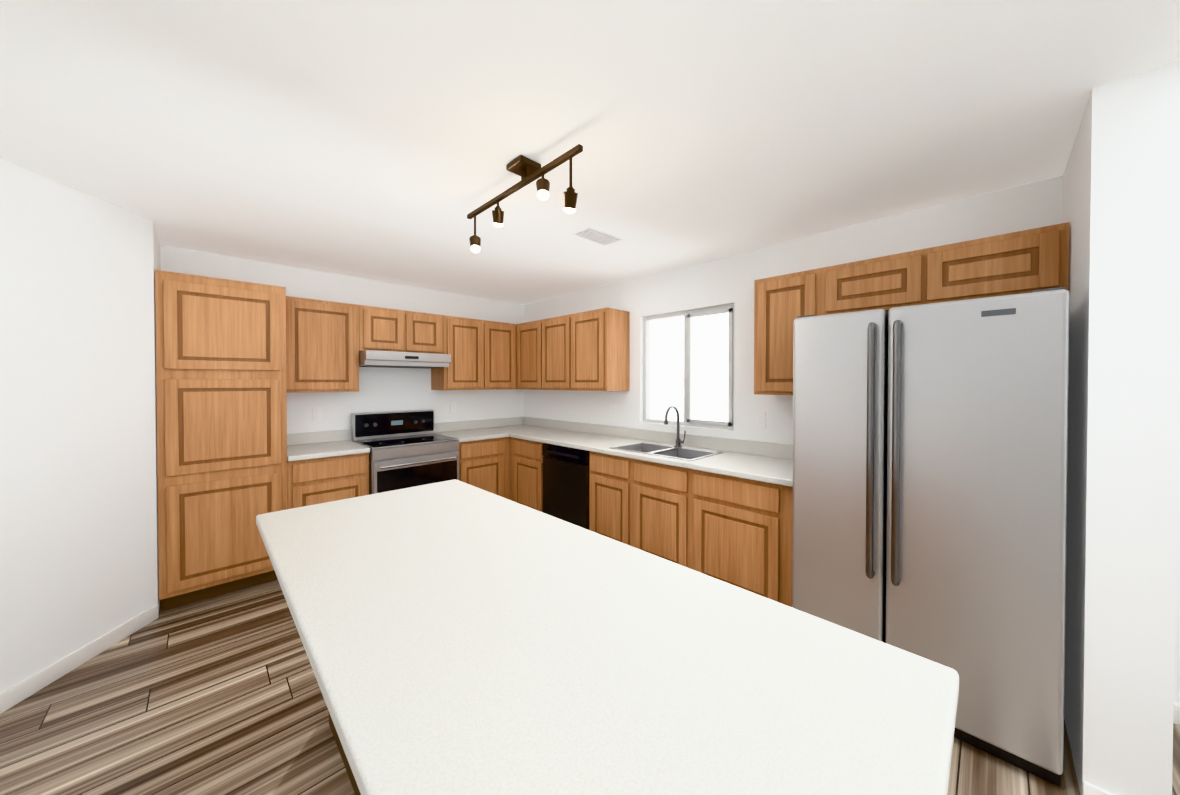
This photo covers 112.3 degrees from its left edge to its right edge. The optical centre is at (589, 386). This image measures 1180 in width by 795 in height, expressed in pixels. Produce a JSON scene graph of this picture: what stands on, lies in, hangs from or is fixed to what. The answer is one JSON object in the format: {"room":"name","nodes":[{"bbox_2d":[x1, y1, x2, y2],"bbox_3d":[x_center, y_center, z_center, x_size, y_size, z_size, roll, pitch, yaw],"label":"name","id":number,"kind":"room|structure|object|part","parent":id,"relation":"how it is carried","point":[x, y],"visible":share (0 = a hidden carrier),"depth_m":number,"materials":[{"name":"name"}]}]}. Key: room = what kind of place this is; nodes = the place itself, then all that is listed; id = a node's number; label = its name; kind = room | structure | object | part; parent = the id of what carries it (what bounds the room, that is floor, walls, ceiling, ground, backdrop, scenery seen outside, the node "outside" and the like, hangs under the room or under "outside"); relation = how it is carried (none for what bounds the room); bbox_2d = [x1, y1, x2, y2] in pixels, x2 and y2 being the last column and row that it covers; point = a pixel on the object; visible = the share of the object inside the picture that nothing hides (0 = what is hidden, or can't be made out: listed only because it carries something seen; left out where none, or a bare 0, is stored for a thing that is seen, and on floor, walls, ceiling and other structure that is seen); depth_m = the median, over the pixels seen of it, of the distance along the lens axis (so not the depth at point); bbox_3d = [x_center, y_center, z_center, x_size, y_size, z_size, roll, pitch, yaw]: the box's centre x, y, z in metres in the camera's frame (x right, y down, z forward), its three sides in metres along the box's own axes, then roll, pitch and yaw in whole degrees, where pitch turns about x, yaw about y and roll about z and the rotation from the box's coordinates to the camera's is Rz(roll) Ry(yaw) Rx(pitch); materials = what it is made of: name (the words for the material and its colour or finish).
{"room":"kitchen","nodes":[
{"label":"kitchen","id":0,"kind":"room"},
{"bbox_2d":[0,157,157,692],"bbox_3d":[-2.481,0.228,0.139,0.140,2.440,4.600,0,1,-6],"label":"wall","id":1,"kind":"structure","parent":0,"point":[78,535],"depth_m":2.00,"materials":[{"name":"white paint"}]},
{"bbox_2d":[0,604,158,713],"bbox_3d":[-2.404,1.405,0.156,0.013,0.085,4.590,0,1,-6],"label":"baseboard","id":2,"kind":"structure","parent":1,"relation":"attached to","point":[14,695],"depth_m":1.99,"materials":[{"name":"white wood"}]},
{"bbox_2d":[153,222,160,610],"bbox_3d":[-2.937,0.201,2.601,0.145,2.440,0.615,-1,1,-44],"label":"wall","id":3,"kind":"structure","parent":0,"point":[157,253],"depth_m":2.48,"materials":[{"name":"white paint"}]},
{"bbox_2d":[161,245,523,440],"bbox_3d":[-2.026,0.185,4.024,3.440,2.440,0.140,-1,1,-44],"label":"wall","id":4,"kind":"structure","parent":0,"point":[381,389],"depth_m":3.85,"materials":[{"name":"white paint"}]},
{"bbox_2d":[312,407,321,420],"bbox_3d":[-2.430,0.240,3.523,0.070,0.114,0.008,-1,1,-44],"label":"electrical outlet plate","id":5,"kind":"object","parent":4,"relation":"attached to","point":[316,412],"depth_m":3.52,"materials":[{"name":"white plastic"}]},
{"bbox_2d":[286,296,361,392],"bbox_3d":[-2.324,-0.338,3.387,0.544,0.760,0.337,-1,1,-44],"label":"upper cabinet","id":6,"kind":"object","parent":4,"relation":"attached to","point":[327,342],"depth_m":3.27,"materials":[{"name":"brown wood"}]},
{"bbox_2d":[362,305,413,351],"bbox_3d":[-1.967,-0.522,3.735,0.449,0.400,0.337,-1,1,-44],"label":"upper cabinet","id":7,"kind":"object","parent":4,"relation":"attached to","point":[383,329],"depth_m":3.62,"materials":[{"name":"brown wood"}]},
{"bbox_2d":[359,350,450,368],"bbox_3d":[-1.800,-0.253,3.789,0.752,0.129,0.500,-1,1,-44],"label":"range hood","id":8,"kind":"object","parent":7,"relation":"attached to","point":[385,359],"visible":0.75,"depth_m":3.60,"materials":[{"name":"silver metal"}]},
{"bbox_2d":[287,417,522,444],"bbox_3d":[-1.743,0.441,4.189,2.485,0.100,0.019,-1,1,-44],"label":"backsplash","id":9,"kind":"structure","parent":4,"relation":"attached to","point":[445,427],"depth_m":4.25,"materials":[{"name":"white stone"}]},
{"bbox_2d":[414,312,445,353],"bbox_3d":[-1.745,-0.524,3.952,0.449,0.400,0.337,-1,1,-44],"label":"upper cabinet","id":10,"kind":"object","parent":4,"relation":"attached to","point":[429,329],"depth_m":3.89,"materials":[{"name":"brown wood"}]},
{"bbox_2d":[431,316,477,389],"bbox_3d":[-1.403,-0.348,4.291,0.505,0.760,0.337,-1,1,-44],"label":"upper cabinet","id":11,"kind":"object","parent":4,"relation":"attached to","point":[461,333],"depth_m":4.12,"materials":[{"name":"brown wood"}]},
{"bbox_2d":[478,319,513,389],"bbox_3d":[-1.116,-0.351,4.523,0.505,0.760,0.407,-1,1,-44],"label":"upper cabinet","id":12,"kind":"object","parent":4,"relation":"attached to","point":[495,339],"depth_m":4.40,"materials":[{"name":"brown wood"}]},
{"bbox_2d":[0,579,1179,794],"bbox_3d":[0.133,1.474,0.524,9.000,0.060,8.500,-1,1,-44],"label":"floor","id":13,"kind":"structure","parent":0,"point":[218,695],"depth_m":1.67,"materials":[{"name":"brown wood"}]},
{"bbox_2d":[155,270,286,610],"bbox_3d":[-2.647,0.347,2.874,0.640,2.142,0.628,-1,1,-44],"label":"pantry cabinet","id":14,"kind":"object","parent":13,"relation":"on","point":[221,412],"visible":0.94,"depth_m":2.62,"materials":[{"name":"brown wood"}]},
{"bbox_2d":[287,453,368,508],"bbox_3d":[-2.227,0.978,3.301,0.542,0.870,0.618,-1,1,-44],"label":"base cabinet","id":15,"kind":"object","parent":13,"relation":"on","point":[328,479],"depth_m":3.06,"materials":[{"name":"brown wood"}]},
{"bbox_2d":[287,441,369,460],"bbox_3d":[-2.220,0.521,3.289,0.542,0.039,0.637,-1,1,-44],"label":"countertop","id":16,"kind":"structure","parent":15,"relation":"on","point":[321,448],"depth_m":3.17,"materials":[{"name":"white stone"}]},
{"bbox_2d":[351,409,458,494],"bbox_3d":[-1.711,0.825,3.710,0.752,1.164,0.719,-1,1,-44],"label":"range","id":17,"kind":"object","parent":13,"relation":"on","point":[409,448],"visible":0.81,"depth_m":3.62,"materials":[{"name":"silver metal"}]},
{"bbox_2d":[458,437,510,499],"bbox_3d":[-1.272,0.968,4.238,0.595,0.870,0.618,-1,1,-44],"label":"base cabinet","id":18,"kind":"object","parent":13,"relation":"on","point":[483,465],"depth_m":4.03,"materials":[{"name":"brown wood"}]},
{"bbox_2d":[436,425,542,440],"bbox_3d":[-1.052,0.508,4.436,1.193,0.039,0.637,-1,1,-44],"label":"countertop","id":19,"kind":"structure","parent":18,"relation":"on","point":[500,430],"depth_m":4.25,"materials":[{"name":"white stone"}]},
{"bbox_2d":[507,429,792,488],"bbox_3d":[0.361,0.520,3.393,0.637,0.039,2.831,-1,1,-44],"label":"countertop","id":20,"kind":"structure","parent":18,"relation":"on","point":[749,466],"depth_m":2.84,"materials":[{"name":"white stone"}]},
{"bbox_2d":[664,405,685,446],"bbox_3d":[0.686,0.323,3.199,0.219,0.346,0.103,-1,1,-44],"label":"faucet","id":21,"kind":"object","parent":20,"relation":"on","point":[678,441],"depth_m":3.25,"materials":[{"name":"silver metal"}]},
{"bbox_2d":[507,437,590,511],"bbox_3d":[-0.440,0.968,4.228,0.618,0.870,0.598,-1,1,-44],"label":"base cabinet","id":22,"kind":"object","parent":13,"relation":"on","point":[525,458],"depth_m":3.99,"materials":[{"name":"brown wood"}]},
{"bbox_2d":[542,444,588,529],"bbox_3d":[-0.030,0.975,3.781,0.624,0.865,0.603,-1,1,-44],"label":"dishwasher","id":23,"kind":"object","parent":13,"relation":"on","point":[565,483],"visible":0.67,"depth_m":3.53,"materials":[{"name":"black metal"}]},
{"bbox_2d":[256,479,958,794],"bbox_3d":[-0.329,0.977,1.165,0.846,0.920,2.030,-1,1,-44],"label":"kitchen island","id":24,"kind":"object","parent":13,"relation":"on","point":[457,637],"visible":1,"depth_m":0.73,"materials":[{"name":"white stone"}]},
{"bbox_2d":[589,465,646,543],"bbox_3d":[0.366,1.062,3.407,0.618,0.700,0.475,-1,1,-44],"label":"base cabinet","id":25,"kind":"object","parent":13,"relation":"on","point":[607,488],"depth_m":3.18,"materials":[{"name":"brown wood"}]},
{"bbox_2d":[627,473,722,566],"bbox_3d":[0.711,1.066,3.056,0.618,0.700,0.510,-1,1,-44],"label":"base cabinet","id":26,"kind":"object","parent":13,"relation":"on","point":[656,510],"depth_m":2.84,"materials":[{"name":"brown wood"}]},
{"bbox_2d":[687,477,792,606],"bbox_3d":[1.099,1.070,2.660,0.618,0.700,0.600,-1,1,-44],"label":"base cabinet","id":27,"kind":"object","parent":13,"relation":"on","point":[720,508],"depth_m":2.39,"materials":[{"name":"brown wood"}]},
{"bbox_2d":[792,287,1069,786],"bbox_3d":[1.596,0.535,1.942,0.851,1.785,0.900,-1,1,-44],"label":"refrigerator","id":28,"kind":"object","parent":13,"relation":"on","point":[930,457],"visible":0.77,"depth_m":1.57,"materials":[{"name":"grey metal"}]},
{"bbox_2d":[0,0,1179,304],"bbox_3d":[0.133,-1.036,0.496,9.000,0.080,8.500,-1,1,-44],"label":"ceiling","id":29,"kind":"structure","parent":0,"point":[382,140],"depth_m":1.47,"materials":[{"name":"white paint"}]},
{"bbox_2d":[467,144,582,218],"bbox_3d":[-0.349,-0.963,1.845,0.116,0.096,0.900,-1,1,-44],"label":"track light bar","id":30,"kind":"object","parent":29,"relation":"attached to","point":[528,170],"visible":1,"depth_m":1.77,"materials":[{"name":"brown metal"}]},
{"bbox_2d":[469,215,480,252],"bbox_3d":[-0.571,-0.800,2.074,0.076,0.172,0.126,-1,1,-44],"label":"track light","id":31,"kind":"object","parent":30,"relation":"hanging from","point":[475,241],"depth_m":2.09,"materials":[{"name":"brown metal"}]},
{"bbox_3d":[-0.615,-0.858,2.118,0.024,0.142,0.024,-1,1,-44],"label":"stem","id":32,"kind":"part","parent":31,"relation":"part of","materials":[{"name":"brown metal"}]},
{"bbox_3d":[-0.606,-0.730,2.094,0.050,0.032,0.050,-1,1,-44],"label":"track spotlight bulb","id":33,"kind":"part","parent":31,"relation":"part of","materials":[{"name":"white glass"}]},
{"bbox_2d":[492,201,503,226],"bbox_3d":[-0.431,-0.825,1.932,0.077,0.117,0.157,-1,1,-44],"label":"track light","id":34,"kind":"object","parent":30,"relation":"hanging from","point":[498,215],"depth_m":1.95,"materials":[{"name":"brown metal"}]},
{"bbox_3d":[-0.459,-0.813,1.980,0.050,0.032,0.050,-1,1,-44],"label":"track spotlight bulb","id":35,"kind":"part","parent":34,"relation":"part of","materials":[{"name":"white glass"}]},
{"bbox_2d":[536,173,549,199],"bbox_3d":[-0.172,-0.840,1.665,0.077,0.092,0.096,-1,1,-44],"label":"track light","id":36,"kind":"object","parent":30,"relation":"hanging from","point":[542,184],"depth_m":1.66,"materials":[{"name":"brown metal"}]},
{"bbox_3d":[-0.198,-0.810,1.672,0.050,0.032,0.050,-1,1,-44],"label":"track spotlight bulb","id":37,"kind":"part","parent":36,"relation":"part of","materials":[{"name":"white glass"}]},
{"bbox_2d":[563,156,577,213],"bbox_3d":[-0.064,-0.780,1.557,0.076,0.207,0.127,-1,1,-44],"label":"track light","id":38,"kind":"object","parent":30,"relation":"hanging from","point":[570,195],"depth_m":1.56,"materials":[{"name":"brown metal"}]},
{"bbox_3d":[-0.083,-0.713,1.593,0.050,0.032,0.050,-1,1,-44],"label":"track spotlight bulb","id":39,"kind":"part","parent":38,"relation":"part of","materials":[{"name":"white glass"}]},
{"bbox_3d":[-0.076,-0.847,1.568,0.024,0.152,0.024,-1,1,-44],"label":"stem","id":40,"kind":"part","parent":38,"relation":"part of","materials":[{"name":"brown metal"}]},
{"bbox_2d":[572,226,621,245],"bbox_3d":[0.051,-1.013,2.679,0.320,0.013,0.170,-1,1,-44],"label":"ceiling vent","id":41,"kind":"object","parent":29,"relation":"in","point":[592,234],"visible":1,"depth_m":2.65,"materials":[{"name":"white plastic"}]},
{"bbox_2d":[524,176,1179,704],"bbox_3d":[2.023,0.204,2.253,0.140,2.440,8.340,-1,1,-44],"label":"wall","id":42,"kind":"structure","parent":0,"point":[726,280],"depth_m":2.98,"materials":[{"name":"white paint"}]},
{"bbox_2d":[514,319,545,389],"bbox_3d":[-0.576,-0.351,4.501,0.408,0.760,0.553,-1,1,-44],"label":"upper cabinet","id":43,"kind":"object","parent":42,"relation":"attached to","point":[529,337],"depth_m":4.40,"materials":[{"name":"brown wood"}]},
{"bbox_2d":[546,316,561,389],"bbox_3d":[-0.242,-0.347,4.211,0.338,0.760,0.605,-1,1,-44],"label":"upper cabinet","id":44,"kind":"object","parent":42,"relation":"attached to","point":[553,325],"depth_m":4.11,"materials":[{"name":"brown wood"}]},
{"bbox_2d":[562,308,629,390],"bbox_3d":[0.067,-0.344,3.896,0.338,0.760,0.553,-1,1,-44],"label":"upper cabinet","id":45,"kind":"object","parent":42,"relation":"attached to","point":[595,343],"depth_m":3.74,"materials":[{"name":"brown wood"}]},
{"bbox_2d":[523,417,792,488],"bbox_3d":[0.179,0.542,3.645,0.543,0.290,3.446,-1,1,-44],"label":"backsplash","id":46,"kind":"structure","parent":42,"relation":"attached to","point":[668,473],"depth_m":3.20,"materials":[{"name":"white stone"}]},
{"bbox_2d":[640,304,733,430],"bbox_3d":[0.847,-0.159,3.448,0.138,1.000,0.920,-1,1,-44],"label":"kitchen window","id":47,"kind":"structure","parent":42,"relation":"in","point":[688,315],"depth_m":3.40,"materials":[{"name":"grey plastic"}]},
{"bbox_3d":[0.847,0.339,3.454,0.138,0.004,0.920,-1,1,-44],"label":"sill","id":48,"kind":"part","parent":47,"relation":"part of","materials":[{"name":"white paint"}]},
{"bbox_2d":[756,412,765,427],"bbox_3d":[1.263,0.247,2.922,0.008,0.114,0.070,-1,1,-44],"label":"electrical outlet plate","id":49,"kind":"object","parent":42,"relation":"attached to","point":[760,417],"depth_m":2.92,"materials":[{"name":"white plastic"}]},
{"bbox_2d":[754,268,821,394],"bbox_3d":[1.339,-0.329,2.599,0.338,0.760,0.400,-1,1,-44],"label":"upper cabinet","id":50,"kind":"object","parent":42,"relation":"attached to","point":[778,300],"depth_m":2.50,"materials":[{"name":"brown wood"}]},
{"bbox_2d":[822,253,901,314],"bbox_3d":[1.668,-0.561,2.261,0.338,0.290,0.539,-1,1,-44],"label":"upper cabinet","id":51,"kind":"object","parent":42,"relation":"attached to","point":[874,283],"depth_m":2.19,"materials":[{"name":"brown wood"}]},
{"bbox_2d":[902,222,1069,306],"bbox_3d":[1.949,-0.557,1.975,0.338,0.290,0.539,-1,1,-44],"label":"upper cabinet","id":52,"kind":"object","parent":42,"relation":"attached to","point":[1025,261],"depth_m":1.84,"materials":[{"name":"brown wood"}]},
{"bbox_2d":[1173,703,1179,724],"bbox_3d":[3.564,1.401,0.583,0.015,0.085,3.379,-1,1,-44],"label":"baseboard","id":53,"kind":"structure","parent":42,"relation":"attached to","point":[1176,712],"depth_m":1.68,"materials":[{"name":"white"}]},
{"bbox_2d":[1062,60,1179,794],"bbox_3d":[2.040,0.212,1.565,0.800,2.440,0.175,-1,1,-44],"label":"wall","id":54,"kind":"structure","parent":0,"point":[1121,194],"depth_m":1.29,"materials":[{"name":"white paint"}]},
{"label":"outside","id":55,"kind":"structure","parent":0,"visible":0},
{"bbox_2d":[650,313,728,421],"bbox_3d":[1.193,-0.293,3.787,0.010,3.000,3.700,-1,1,-44],"label":"sky","id":56,"kind":"structure","parent":55,"point":[702,364],"depth_m":3.94,"materials":[{"name":"white"}]}
]}

